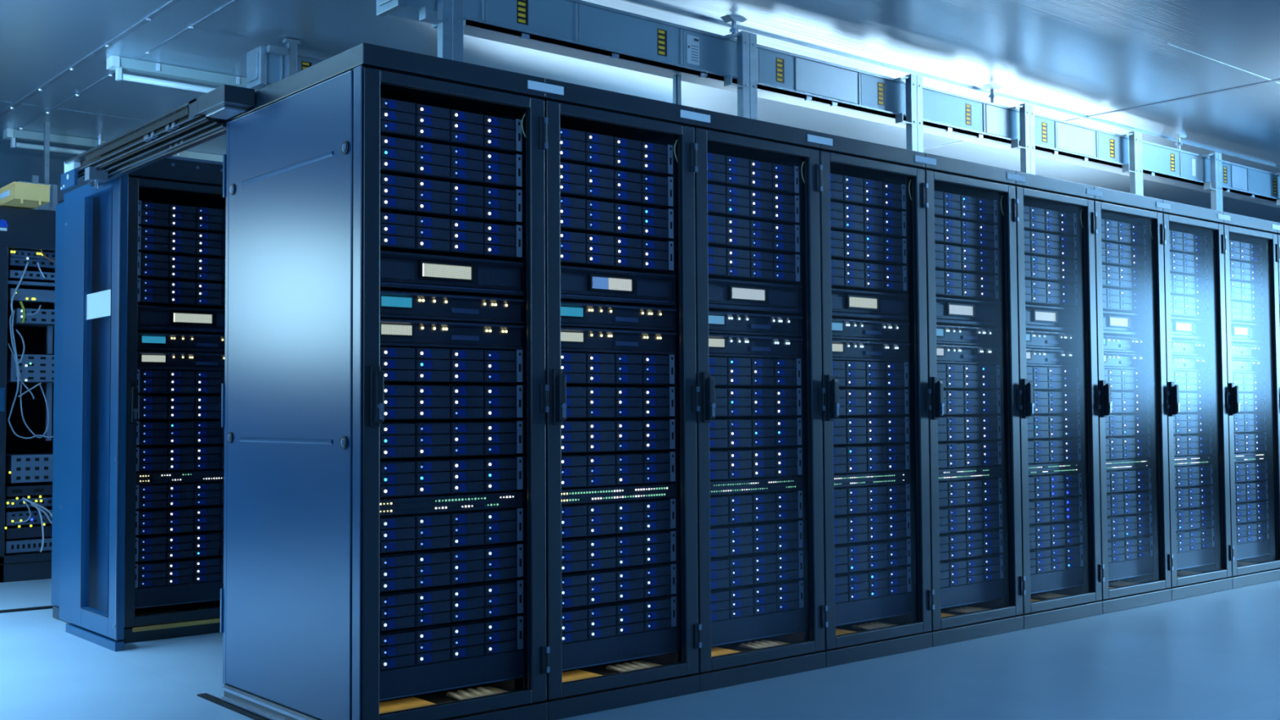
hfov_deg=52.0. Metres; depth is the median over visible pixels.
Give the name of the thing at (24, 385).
cable
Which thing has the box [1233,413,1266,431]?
server
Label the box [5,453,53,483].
switch
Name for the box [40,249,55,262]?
cable
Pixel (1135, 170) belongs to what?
support post
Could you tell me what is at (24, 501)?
cable
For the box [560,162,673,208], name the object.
server
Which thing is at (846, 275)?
server
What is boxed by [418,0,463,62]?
support post
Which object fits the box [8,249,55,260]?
switch
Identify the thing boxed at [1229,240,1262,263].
server
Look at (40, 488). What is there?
switch
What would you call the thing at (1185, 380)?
server
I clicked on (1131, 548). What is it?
server
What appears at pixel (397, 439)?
server
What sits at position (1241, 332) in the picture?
server
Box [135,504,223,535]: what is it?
server
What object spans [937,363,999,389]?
server
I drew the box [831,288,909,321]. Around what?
server
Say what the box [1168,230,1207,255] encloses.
server
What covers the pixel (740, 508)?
server
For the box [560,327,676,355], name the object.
server
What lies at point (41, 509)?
cable
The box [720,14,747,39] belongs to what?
hanger
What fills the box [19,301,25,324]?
cable
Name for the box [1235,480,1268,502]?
server
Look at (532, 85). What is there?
label plate
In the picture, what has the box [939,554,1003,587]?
server
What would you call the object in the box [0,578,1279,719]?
floor
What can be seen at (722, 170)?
server
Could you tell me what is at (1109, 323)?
label plate
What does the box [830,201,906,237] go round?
server
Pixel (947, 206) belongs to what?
server
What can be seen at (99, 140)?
clamp
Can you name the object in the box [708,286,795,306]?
panel
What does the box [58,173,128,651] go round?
sliding door
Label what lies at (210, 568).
server
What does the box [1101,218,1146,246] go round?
server
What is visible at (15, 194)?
cable tray
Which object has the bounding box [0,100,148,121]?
trim
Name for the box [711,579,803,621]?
server
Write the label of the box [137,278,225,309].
server
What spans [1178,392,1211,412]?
server
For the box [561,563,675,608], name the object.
server
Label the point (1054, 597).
rack
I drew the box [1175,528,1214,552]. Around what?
server
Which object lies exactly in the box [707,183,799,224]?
server
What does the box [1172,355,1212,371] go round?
server
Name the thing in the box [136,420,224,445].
server
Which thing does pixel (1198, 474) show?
server
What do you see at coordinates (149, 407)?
server
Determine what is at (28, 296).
switch
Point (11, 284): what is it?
shelf
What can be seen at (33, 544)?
unit
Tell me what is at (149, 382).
server
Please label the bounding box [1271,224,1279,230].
label plate
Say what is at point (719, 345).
server
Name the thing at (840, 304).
panel
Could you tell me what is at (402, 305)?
server
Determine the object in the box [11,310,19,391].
cable
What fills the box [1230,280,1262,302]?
server
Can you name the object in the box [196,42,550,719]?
rack
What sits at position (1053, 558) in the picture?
server
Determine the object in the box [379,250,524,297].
server
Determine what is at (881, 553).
server
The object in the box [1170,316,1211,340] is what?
server
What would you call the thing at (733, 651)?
rack
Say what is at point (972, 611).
rack
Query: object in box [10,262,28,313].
cable
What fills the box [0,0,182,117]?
trim
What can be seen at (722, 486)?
switch
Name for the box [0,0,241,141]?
trim
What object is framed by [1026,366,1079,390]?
server
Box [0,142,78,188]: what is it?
wall
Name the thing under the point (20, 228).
rack
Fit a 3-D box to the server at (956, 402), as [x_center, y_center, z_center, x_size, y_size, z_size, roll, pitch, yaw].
[1.286,0.209,6.415,0.580,0.114,0.724,2,-3,-40]
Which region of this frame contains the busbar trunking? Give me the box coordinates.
[246,45,327,89]
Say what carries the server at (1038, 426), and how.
in the rack at (1054, 597)
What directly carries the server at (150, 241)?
in the rack at (174, 611)
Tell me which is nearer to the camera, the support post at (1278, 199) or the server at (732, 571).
the server at (732, 571)
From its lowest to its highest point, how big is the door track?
0.165 m
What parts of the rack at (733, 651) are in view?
door handle, header panel, blanking panel, vent plate, mounting rail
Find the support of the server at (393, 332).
in the rack at (302, 391)
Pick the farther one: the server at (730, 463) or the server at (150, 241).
the server at (150, 241)
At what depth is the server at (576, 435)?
4.79 m
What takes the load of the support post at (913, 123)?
on the rack at (1054, 597)
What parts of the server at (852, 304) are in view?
screen frame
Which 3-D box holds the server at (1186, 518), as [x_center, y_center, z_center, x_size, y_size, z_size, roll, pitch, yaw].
[2.897,0.920,7.745,0.580,0.114,0.724,2,-3,-40]
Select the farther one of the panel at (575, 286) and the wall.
the wall
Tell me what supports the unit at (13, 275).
in the rack at (20, 228)
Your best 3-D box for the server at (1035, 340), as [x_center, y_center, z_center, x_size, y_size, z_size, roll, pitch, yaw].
[1.831,-0.088,6.869,0.582,0.084,0.715,2,-3,-40]
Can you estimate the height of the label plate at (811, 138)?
0.029 m
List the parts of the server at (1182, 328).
screen frame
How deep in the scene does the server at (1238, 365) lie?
8.01 m
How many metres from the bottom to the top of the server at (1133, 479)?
0.114 m
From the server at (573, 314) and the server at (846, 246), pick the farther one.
the server at (846, 246)
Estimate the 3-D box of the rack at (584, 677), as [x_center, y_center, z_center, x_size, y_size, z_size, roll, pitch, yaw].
[-0.372,0.150,5.095,0.701,2.200,1.088,2,-3,-40]
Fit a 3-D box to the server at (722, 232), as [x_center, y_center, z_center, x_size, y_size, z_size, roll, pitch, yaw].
[0.211,-0.496,5.538,0.580,0.114,0.724,2,-3,-40]
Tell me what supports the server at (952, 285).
in the rack at (972, 611)
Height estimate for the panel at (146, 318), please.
0.054 m
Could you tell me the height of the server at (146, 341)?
0.084 m
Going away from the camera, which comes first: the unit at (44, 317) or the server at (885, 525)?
the server at (885, 525)
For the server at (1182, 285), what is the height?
0.114 m
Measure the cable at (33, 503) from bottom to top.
0.159 m
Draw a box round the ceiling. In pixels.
[0,0,1279,222]
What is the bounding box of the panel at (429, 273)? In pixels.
[379,260,515,287]
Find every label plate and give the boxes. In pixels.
[527,80,564,95]
[680,109,710,123]
[807,134,832,146]
[915,155,936,165]
[1006,173,1025,182]
[1086,188,1102,196]
[1102,317,1145,330]
[1155,201,1170,209]
[1217,213,1230,221]
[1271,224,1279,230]
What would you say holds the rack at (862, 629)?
on the floor
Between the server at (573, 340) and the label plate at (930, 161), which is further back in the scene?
the label plate at (930, 161)
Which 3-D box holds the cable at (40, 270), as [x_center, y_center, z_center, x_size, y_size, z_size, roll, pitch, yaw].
[-3.879,-0.580,8.497,0.051,0.099,0.010,2,-3,-40]
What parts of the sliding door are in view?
white plate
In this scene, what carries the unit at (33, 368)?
in the rack at (20, 228)
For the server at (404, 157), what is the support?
in the rack at (302, 391)
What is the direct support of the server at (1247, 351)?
in the rack at (1255, 562)
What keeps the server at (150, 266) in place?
in the rack at (174, 611)
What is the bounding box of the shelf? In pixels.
[8,280,54,290]
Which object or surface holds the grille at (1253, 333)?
attached to the server at (1241, 332)
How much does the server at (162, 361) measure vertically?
0.084 m
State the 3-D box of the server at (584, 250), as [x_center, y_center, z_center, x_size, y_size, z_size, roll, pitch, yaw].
[-0.324,-0.388,5.081,0.580,0.114,0.724,2,-3,-40]
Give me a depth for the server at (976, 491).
6.15 m
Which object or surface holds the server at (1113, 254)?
in the rack at (1144, 581)
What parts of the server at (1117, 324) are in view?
screen frame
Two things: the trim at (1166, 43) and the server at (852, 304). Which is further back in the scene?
the trim at (1166, 43)
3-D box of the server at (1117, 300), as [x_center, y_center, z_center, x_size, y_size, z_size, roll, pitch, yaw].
[2.354,-0.315,7.341,0.580,0.114,0.724,2,-3,-40]
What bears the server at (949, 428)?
in the rack at (972, 611)
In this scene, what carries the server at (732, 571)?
in the rack at (733, 651)
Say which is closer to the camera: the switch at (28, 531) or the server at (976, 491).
the server at (976, 491)
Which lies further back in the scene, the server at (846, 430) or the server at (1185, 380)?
the server at (1185, 380)
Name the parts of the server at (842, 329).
screen frame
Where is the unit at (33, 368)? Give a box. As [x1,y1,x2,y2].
[6,354,53,382]
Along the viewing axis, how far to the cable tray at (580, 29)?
6.86 m
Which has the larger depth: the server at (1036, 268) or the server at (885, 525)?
the server at (1036, 268)
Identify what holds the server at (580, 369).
in the rack at (584, 677)
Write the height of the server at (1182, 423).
0.114 m
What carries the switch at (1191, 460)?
in the rack at (1205, 571)
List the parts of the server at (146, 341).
screen frame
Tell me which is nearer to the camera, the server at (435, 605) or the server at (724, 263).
the server at (435, 605)
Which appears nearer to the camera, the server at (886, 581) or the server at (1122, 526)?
the server at (886, 581)
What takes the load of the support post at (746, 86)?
on the rack at (862, 629)
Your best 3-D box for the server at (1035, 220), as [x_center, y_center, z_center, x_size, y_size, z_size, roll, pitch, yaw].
[1.816,-0.698,6.904,0.580,0.114,0.724,2,-3,-40]
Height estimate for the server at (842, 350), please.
0.084 m
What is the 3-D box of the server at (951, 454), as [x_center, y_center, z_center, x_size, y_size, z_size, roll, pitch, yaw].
[1.288,0.455,6.405,0.580,0.114,0.724,2,-3,-40]
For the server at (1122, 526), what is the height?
0.114 m
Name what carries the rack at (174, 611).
on the floor
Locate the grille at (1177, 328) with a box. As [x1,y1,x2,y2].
[1171,322,1206,334]
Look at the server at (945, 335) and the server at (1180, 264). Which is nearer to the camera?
the server at (945, 335)
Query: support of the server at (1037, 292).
in the rack at (1054, 597)
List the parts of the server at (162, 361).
screen frame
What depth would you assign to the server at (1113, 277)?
7.11 m
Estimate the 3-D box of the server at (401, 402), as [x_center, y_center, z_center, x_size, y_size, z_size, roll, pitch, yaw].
[-0.856,0.150,4.607,0.580,0.114,0.724,2,-3,-40]
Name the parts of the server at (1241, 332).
screen frame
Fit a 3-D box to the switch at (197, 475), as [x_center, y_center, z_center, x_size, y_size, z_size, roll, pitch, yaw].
[-2.297,0.571,6.512,0.582,0.052,0.449,2,-3,-40]
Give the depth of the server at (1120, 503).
7.06 m
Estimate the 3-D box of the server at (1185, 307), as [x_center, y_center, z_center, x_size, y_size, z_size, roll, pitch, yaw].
[2.890,-0.300,7.793,0.580,0.114,0.724,2,-3,-40]
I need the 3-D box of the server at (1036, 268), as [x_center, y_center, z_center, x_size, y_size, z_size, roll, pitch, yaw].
[1.818,-0.452,6.894,0.580,0.114,0.724,2,-3,-40]
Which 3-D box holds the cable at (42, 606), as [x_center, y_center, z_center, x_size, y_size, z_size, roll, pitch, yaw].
[-4.116,1.318,6.389,3.101,0.016,0.037,1,-3,-39]
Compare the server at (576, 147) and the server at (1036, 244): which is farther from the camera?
the server at (1036, 244)
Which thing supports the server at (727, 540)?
in the rack at (733, 651)
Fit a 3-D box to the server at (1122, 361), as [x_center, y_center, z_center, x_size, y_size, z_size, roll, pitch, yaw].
[2.367,0.017,7.317,0.582,0.084,0.715,2,-3,-40]
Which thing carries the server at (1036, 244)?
in the rack at (1054, 597)
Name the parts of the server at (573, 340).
screen frame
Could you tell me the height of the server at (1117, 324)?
0.115 m
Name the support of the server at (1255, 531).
in the rack at (1255, 562)
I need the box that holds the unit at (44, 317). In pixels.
[7,307,54,327]
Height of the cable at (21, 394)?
0.096 m
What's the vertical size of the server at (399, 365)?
0.114 m
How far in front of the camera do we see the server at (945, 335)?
6.18 m
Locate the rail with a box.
[620,0,1279,168]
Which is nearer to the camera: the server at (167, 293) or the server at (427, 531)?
the server at (427, 531)
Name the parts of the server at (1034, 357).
screen frame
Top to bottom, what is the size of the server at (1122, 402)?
0.114 m
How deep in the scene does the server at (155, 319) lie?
6.33 m
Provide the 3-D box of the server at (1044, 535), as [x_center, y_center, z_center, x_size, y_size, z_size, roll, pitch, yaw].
[1.826,0.891,6.841,0.580,0.114,0.724,2,-3,-40]
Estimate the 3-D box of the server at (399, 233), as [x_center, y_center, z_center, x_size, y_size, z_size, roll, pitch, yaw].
[-0.860,-0.403,4.629,0.580,0.114,0.724,2,-3,-40]
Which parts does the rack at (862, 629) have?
door handle, header panel, blanking panel, vent plate, mounting rail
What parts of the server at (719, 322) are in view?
screen frame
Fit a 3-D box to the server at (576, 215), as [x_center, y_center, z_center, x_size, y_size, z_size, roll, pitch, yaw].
[-0.325,-0.511,5.086,0.580,0.114,0.724,2,-3,-40]
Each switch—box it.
[4,482,52,499]
[4,494,52,507]
[4,506,52,525]
[4,523,52,538]
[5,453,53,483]
[7,288,54,306]
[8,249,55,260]
[136,468,224,484]
[379,490,523,515]
[561,482,675,504]
[710,475,801,495]
[833,470,909,487]
[938,466,1000,480]
[1028,461,1080,475]
[1106,457,1150,470]
[1173,454,1212,466]
[1234,452,1266,462]
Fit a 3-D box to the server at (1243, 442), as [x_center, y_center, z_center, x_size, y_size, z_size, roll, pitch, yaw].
[3.430,0.514,8.213,0.580,0.114,0.724,2,-3,-40]
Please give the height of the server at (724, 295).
0.115 m
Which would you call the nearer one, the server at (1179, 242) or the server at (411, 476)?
the server at (411, 476)
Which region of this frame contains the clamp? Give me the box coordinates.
[97,138,101,145]
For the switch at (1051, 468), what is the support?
in the rack at (1054, 597)
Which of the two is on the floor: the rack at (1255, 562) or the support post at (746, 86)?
the rack at (1255, 562)
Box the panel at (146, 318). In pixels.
[139,311,225,326]
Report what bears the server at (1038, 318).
in the rack at (1054, 597)
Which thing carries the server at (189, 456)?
in the rack at (174, 611)
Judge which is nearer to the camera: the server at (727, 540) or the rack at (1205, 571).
the server at (727, 540)
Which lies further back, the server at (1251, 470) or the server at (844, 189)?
the server at (1251, 470)
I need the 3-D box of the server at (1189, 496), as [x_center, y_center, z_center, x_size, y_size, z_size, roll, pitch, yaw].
[2.897,0.797,7.750,0.580,0.114,0.724,2,-3,-40]
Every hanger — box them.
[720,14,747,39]
[982,84,1001,102]
[1169,133,1186,150]
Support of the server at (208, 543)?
in the rack at (174, 611)
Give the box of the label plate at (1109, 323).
[1102,317,1145,330]
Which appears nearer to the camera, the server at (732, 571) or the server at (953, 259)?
the server at (732, 571)
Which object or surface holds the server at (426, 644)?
in the rack at (302, 391)
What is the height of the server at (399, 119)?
0.114 m
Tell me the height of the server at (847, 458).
0.114 m
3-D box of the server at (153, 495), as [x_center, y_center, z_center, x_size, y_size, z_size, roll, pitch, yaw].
[-2.382,0.662,6.609,0.580,0.114,0.724,2,-3,-40]
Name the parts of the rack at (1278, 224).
header panel, door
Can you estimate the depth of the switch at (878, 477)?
5.71 m
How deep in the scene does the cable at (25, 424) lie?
8.40 m
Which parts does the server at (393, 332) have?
screen frame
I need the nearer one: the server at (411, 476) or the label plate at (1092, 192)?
the server at (411, 476)
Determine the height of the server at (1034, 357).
0.084 m
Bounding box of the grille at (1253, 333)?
[1248,328,1262,338]
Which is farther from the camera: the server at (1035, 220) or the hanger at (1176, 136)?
the hanger at (1176, 136)
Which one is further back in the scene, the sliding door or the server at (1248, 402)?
the server at (1248, 402)
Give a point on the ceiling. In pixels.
(1086, 58)
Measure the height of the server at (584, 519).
0.114 m
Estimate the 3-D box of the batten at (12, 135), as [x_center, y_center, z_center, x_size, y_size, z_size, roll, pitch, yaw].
[-3.729,-1.539,9.831,1.910,0.122,0.100,2,-3,-40]
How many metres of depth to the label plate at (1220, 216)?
7.69 m
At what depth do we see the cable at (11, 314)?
8.35 m
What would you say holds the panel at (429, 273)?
attached to the server at (404, 272)
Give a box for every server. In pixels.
[135,480,223,509]
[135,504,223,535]
[135,529,223,561]
[135,555,223,587]
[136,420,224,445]
[136,444,224,471]
[137,226,225,259]
[137,252,225,284]
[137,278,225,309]
[137,305,225,335]
[137,332,225,353]
[137,351,224,371]
[137,368,224,395]
[137,395,221,419]
[138,200,226,234]
[379,212,522,260]
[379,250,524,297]
[379,290,524,324]
[379,318,524,350]
[379,346,522,385]
[379,421,523,458]
[379,455,523,497]
[379,507,523,553]
[379,542,523,591]
[379,578,523,631]
[379,615,523,670]
[380,97,522,154]
[380,135,522,189]
[380,173,522,224]
[383,384,522,419]
[560,128,673,176]
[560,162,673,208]
[560,196,673,240]
[560,231,673,273]
[560,265,675,307]
[560,301,676,331]
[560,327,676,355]
[560,351,674,386]
[560,419,675,453]
[560,451,675,488]
[561,498,675,537]
[561,530,675,573]
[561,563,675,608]
[561,595,676,643]
[565,386,675,417]
[706,152,799,195]
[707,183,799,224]
[707,214,799,253]
[707,246,799,284]
[708,278,802,315]
[708,311,803,337]
[708,333,803,359]
[708,356,800,387]
[709,417,801,448]
[709,447,802,479]
[710,490,802,525]
[710,520,803,557]
[710,550,803,589]
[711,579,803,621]
[715,387,801,416]
[830,173,906,210]
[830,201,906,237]
[831,231,906,265]
[831,259,906,293]
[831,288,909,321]
[831,318,910,342]
[831,339,910,362]
[832,360,908,388]
[832,417,909,444]
[833,444,909,473]
[833,484,910,515]
[834,511,910,544]
[834,538,911,573]
[835,566,911,603]
[838,389,908,415]
[933,191,997,224]
[934,217,997,249]
[934,244,998,275]
[935,270,998,300]
[935,297,1000,327]
[936,324,1001,346]
[936,344,1002,364]
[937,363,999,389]
[937,415,1000,441]
[937,440,1001,468]
[938,477,1002,506]
[938,502,1002,533]
[939,528,1003,560]
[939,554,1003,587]
[943,390,1000,414]
[1023,205,1076,235]
[1023,230,1077,259]
[1024,254,1077,283]
[1025,280,1078,306]
[1025,304,1080,332]
[1026,330,1081,350]
[1026,348,1081,368]
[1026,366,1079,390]
[1027,414,1080,438]
[1027,438,1080,463]
[1028,472,1081,499]
[1028,496,1082,524]
[1029,520,1082,549]
[1029,544,1083,574]
[1033,391,1079,413]
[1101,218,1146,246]
[1101,241,1146,268]
[1102,264,1146,290]
[1102,287,1147,313]
[1102,311,1150,337]
[1103,335,1151,353]
[1103,351,1151,369]
[1104,368,1149,391]
[1105,413,1150,435]
[1105,436,1151,459]
[1106,468,1151,493]
[1106,490,1151,515]
[1106,513,1152,539]
[1107,535,1152,563]
[1111,391,1150,413]
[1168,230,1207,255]
[1169,251,1208,275]
[1169,273,1208,297]
[1170,294,1208,318]
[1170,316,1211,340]
[1171,339,1212,356]
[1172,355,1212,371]
[1172,370,1210,391]
[1173,413,1212,434]
[1173,434,1212,455]
[1174,464,1213,487]
[1174,485,1213,509]
[1175,506,1213,531]
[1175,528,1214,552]
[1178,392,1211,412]
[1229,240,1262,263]
[1229,260,1262,283]
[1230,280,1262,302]
[1230,301,1263,323]
[1231,321,1266,343]
[1231,342,1266,359]
[1231,358,1266,373]
[1231,372,1265,391]
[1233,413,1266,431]
[1233,432,1266,453]
[1234,461,1267,482]
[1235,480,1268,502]
[1235,501,1268,523]
[1235,520,1269,543]
[1239,392,1266,411]
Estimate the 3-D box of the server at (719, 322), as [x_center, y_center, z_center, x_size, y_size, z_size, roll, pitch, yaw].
[0.224,-0.132,5.513,0.582,0.084,0.715,2,-3,-40]
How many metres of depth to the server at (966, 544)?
6.14 m
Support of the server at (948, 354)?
in the rack at (972, 611)
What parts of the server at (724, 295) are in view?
screen frame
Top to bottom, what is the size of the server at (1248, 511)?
0.114 m
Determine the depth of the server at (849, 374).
5.72 m
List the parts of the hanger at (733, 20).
rod, ceiling plate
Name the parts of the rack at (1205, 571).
door handle, header panel, blanking panel, mounting rail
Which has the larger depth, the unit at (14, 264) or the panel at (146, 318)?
the unit at (14, 264)
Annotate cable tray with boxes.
[0,181,50,209]
[376,0,1279,208]
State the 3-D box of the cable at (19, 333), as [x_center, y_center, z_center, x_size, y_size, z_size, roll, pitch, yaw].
[-3.954,-0.086,8.371,0.056,0.219,0.009,2,-3,-40]
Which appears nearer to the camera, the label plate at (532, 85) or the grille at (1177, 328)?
the label plate at (532, 85)
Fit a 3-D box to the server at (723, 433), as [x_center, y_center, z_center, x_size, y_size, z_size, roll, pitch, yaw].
[0.216,0.303,5.506,0.580,0.114,0.724,2,-3,-40]
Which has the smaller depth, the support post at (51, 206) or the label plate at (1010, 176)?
the label plate at (1010, 176)
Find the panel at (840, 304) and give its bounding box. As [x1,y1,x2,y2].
[831,296,902,313]
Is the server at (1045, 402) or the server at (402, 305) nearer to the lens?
the server at (402, 305)
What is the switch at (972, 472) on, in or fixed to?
in the rack at (972, 611)
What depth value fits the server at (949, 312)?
6.18 m
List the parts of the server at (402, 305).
screen frame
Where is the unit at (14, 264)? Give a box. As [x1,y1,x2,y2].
[8,257,55,272]
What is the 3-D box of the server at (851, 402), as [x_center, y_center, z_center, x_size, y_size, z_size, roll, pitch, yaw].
[0.751,0.194,5.963,0.580,0.114,0.724,2,-3,-40]
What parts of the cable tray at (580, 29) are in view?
name plate, name plate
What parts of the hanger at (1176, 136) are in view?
ceiling plate, rod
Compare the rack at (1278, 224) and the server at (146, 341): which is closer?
the server at (146, 341)
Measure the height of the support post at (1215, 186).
0.715 m
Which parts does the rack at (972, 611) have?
door handle, header panel, vent plate, blanking panel, mounting rail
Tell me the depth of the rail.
7.78 m
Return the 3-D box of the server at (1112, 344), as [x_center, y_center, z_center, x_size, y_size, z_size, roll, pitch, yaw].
[2.366,-0.073,7.321,0.582,0.084,0.715,2,-3,-40]
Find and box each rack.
[0,206,55,582]
[51,155,226,643]
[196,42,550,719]
[538,78,702,719]
[689,107,827,691]
[814,132,934,667]
[919,153,1026,646]
[1011,170,1104,629]
[1088,186,1173,613]
[1158,200,1234,600]
[1219,211,1279,588]
[1274,222,1279,325]
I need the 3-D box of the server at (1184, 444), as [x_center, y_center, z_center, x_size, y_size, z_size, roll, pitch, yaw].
[2.895,0.499,7.761,0.580,0.114,0.724,2,-3,-40]
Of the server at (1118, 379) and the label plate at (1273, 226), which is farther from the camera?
the label plate at (1273, 226)
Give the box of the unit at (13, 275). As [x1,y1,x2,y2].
[8,270,54,283]
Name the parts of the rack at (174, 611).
panel, door handle, header panel, door, blanking panel, mounting rail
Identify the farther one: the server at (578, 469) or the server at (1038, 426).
the server at (1038, 426)
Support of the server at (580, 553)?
in the rack at (584, 677)
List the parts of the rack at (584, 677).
door handle, header panel, blanking panel, vent plate, mounting rail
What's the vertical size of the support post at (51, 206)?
0.685 m
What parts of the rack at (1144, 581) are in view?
door handle, vent plate, header panel, mounting rail, blanking panel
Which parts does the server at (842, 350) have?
screen frame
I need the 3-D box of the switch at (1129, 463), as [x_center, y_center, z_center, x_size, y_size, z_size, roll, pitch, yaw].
[2.446,0.569,7.206,0.582,0.052,0.449,2,-3,-40]
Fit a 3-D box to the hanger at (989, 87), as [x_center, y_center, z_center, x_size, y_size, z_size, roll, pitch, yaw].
[2.194,-1.622,8.172,0.140,0.165,0.060,2,-3,-40]
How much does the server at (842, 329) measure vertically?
0.084 m
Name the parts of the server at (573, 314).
screen frame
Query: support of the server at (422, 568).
in the rack at (302, 391)
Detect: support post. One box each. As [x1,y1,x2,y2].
[17,122,58,211]
[266,38,300,78]
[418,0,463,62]
[722,31,757,119]
[893,74,923,152]
[1008,102,1035,174]
[1120,131,1143,195]
[1201,151,1222,211]
[1274,172,1279,205]
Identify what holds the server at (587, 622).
in the rack at (584, 677)
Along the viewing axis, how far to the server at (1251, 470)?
7.98 m
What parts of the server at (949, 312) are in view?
screen frame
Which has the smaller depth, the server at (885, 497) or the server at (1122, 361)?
the server at (885, 497)
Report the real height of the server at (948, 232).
0.114 m
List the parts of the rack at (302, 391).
corner post, panel, corner post, door handle, header panel, blanking panel, door, vent plate, mounting rail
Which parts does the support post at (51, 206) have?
casing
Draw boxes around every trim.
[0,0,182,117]
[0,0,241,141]
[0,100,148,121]
[923,79,1279,150]
[1165,43,1279,84]
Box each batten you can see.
[3,128,222,162]
[106,55,257,93]
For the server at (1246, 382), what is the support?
in the rack at (1255, 562)
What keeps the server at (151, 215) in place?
in the rack at (174, 611)
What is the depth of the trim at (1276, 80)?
8.63 m
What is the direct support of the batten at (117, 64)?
attached to the ceiling
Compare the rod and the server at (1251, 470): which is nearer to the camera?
the rod
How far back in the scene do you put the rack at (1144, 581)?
7.15 m
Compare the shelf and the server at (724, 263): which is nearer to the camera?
the server at (724, 263)
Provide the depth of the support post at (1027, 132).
8.02 m
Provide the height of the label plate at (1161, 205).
0.029 m
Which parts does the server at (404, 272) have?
screen frame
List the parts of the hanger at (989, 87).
ceiling plate, rod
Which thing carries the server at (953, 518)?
in the rack at (972, 611)
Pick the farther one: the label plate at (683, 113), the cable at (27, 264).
the cable at (27, 264)
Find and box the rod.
[672,74,680,105]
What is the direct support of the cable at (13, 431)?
attached to the cable at (25, 424)
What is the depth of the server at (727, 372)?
5.26 m
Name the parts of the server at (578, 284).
screen frame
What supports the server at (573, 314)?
in the rack at (584, 677)
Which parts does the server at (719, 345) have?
screen frame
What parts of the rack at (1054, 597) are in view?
door handle, vent plate, header panel, blanking panel, mounting rail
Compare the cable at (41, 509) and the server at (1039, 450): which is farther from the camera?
the cable at (41, 509)
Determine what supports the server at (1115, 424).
in the rack at (1144, 581)
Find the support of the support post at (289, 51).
attached to the ceiling
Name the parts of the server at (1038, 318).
screen frame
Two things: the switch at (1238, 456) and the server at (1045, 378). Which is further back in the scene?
the switch at (1238, 456)
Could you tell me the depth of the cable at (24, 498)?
8.41 m
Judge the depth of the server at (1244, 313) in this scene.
8.02 m
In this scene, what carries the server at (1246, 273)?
in the rack at (1255, 562)
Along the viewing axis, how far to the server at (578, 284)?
4.81 m
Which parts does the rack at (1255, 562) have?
door handle, header panel, mounting rail, blanking panel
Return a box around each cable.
[0,604,53,613]
[7,342,48,438]
[7,419,53,439]
[8,313,17,419]
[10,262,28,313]
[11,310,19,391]
[14,498,31,523]
[15,329,25,363]
[17,382,41,396]
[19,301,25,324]
[19,379,34,399]
[22,497,44,551]
[26,305,40,315]
[31,503,52,524]
[32,502,52,517]
[36,262,44,278]
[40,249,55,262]
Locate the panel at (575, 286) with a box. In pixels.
[560,275,668,297]
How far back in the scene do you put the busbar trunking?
7.04 m
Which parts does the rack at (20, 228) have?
door handle, cable post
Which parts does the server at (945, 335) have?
screen frame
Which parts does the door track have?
plate, rail, rail, rail, rail, plate, rail, rail, rail, rail, rail seat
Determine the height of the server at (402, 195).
0.114 m
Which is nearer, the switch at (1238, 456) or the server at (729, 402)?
the server at (729, 402)
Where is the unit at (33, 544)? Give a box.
[4,536,52,553]
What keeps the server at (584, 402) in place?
in the rack at (584, 677)
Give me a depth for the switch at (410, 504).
3.99 m
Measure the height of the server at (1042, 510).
0.114 m
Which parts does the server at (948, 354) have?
screen frame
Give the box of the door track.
[60,84,254,191]
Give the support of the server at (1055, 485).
in the rack at (1054, 597)
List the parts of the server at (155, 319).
screen frame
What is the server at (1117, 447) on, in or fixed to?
in the rack at (1144, 581)
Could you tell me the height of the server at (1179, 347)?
0.084 m

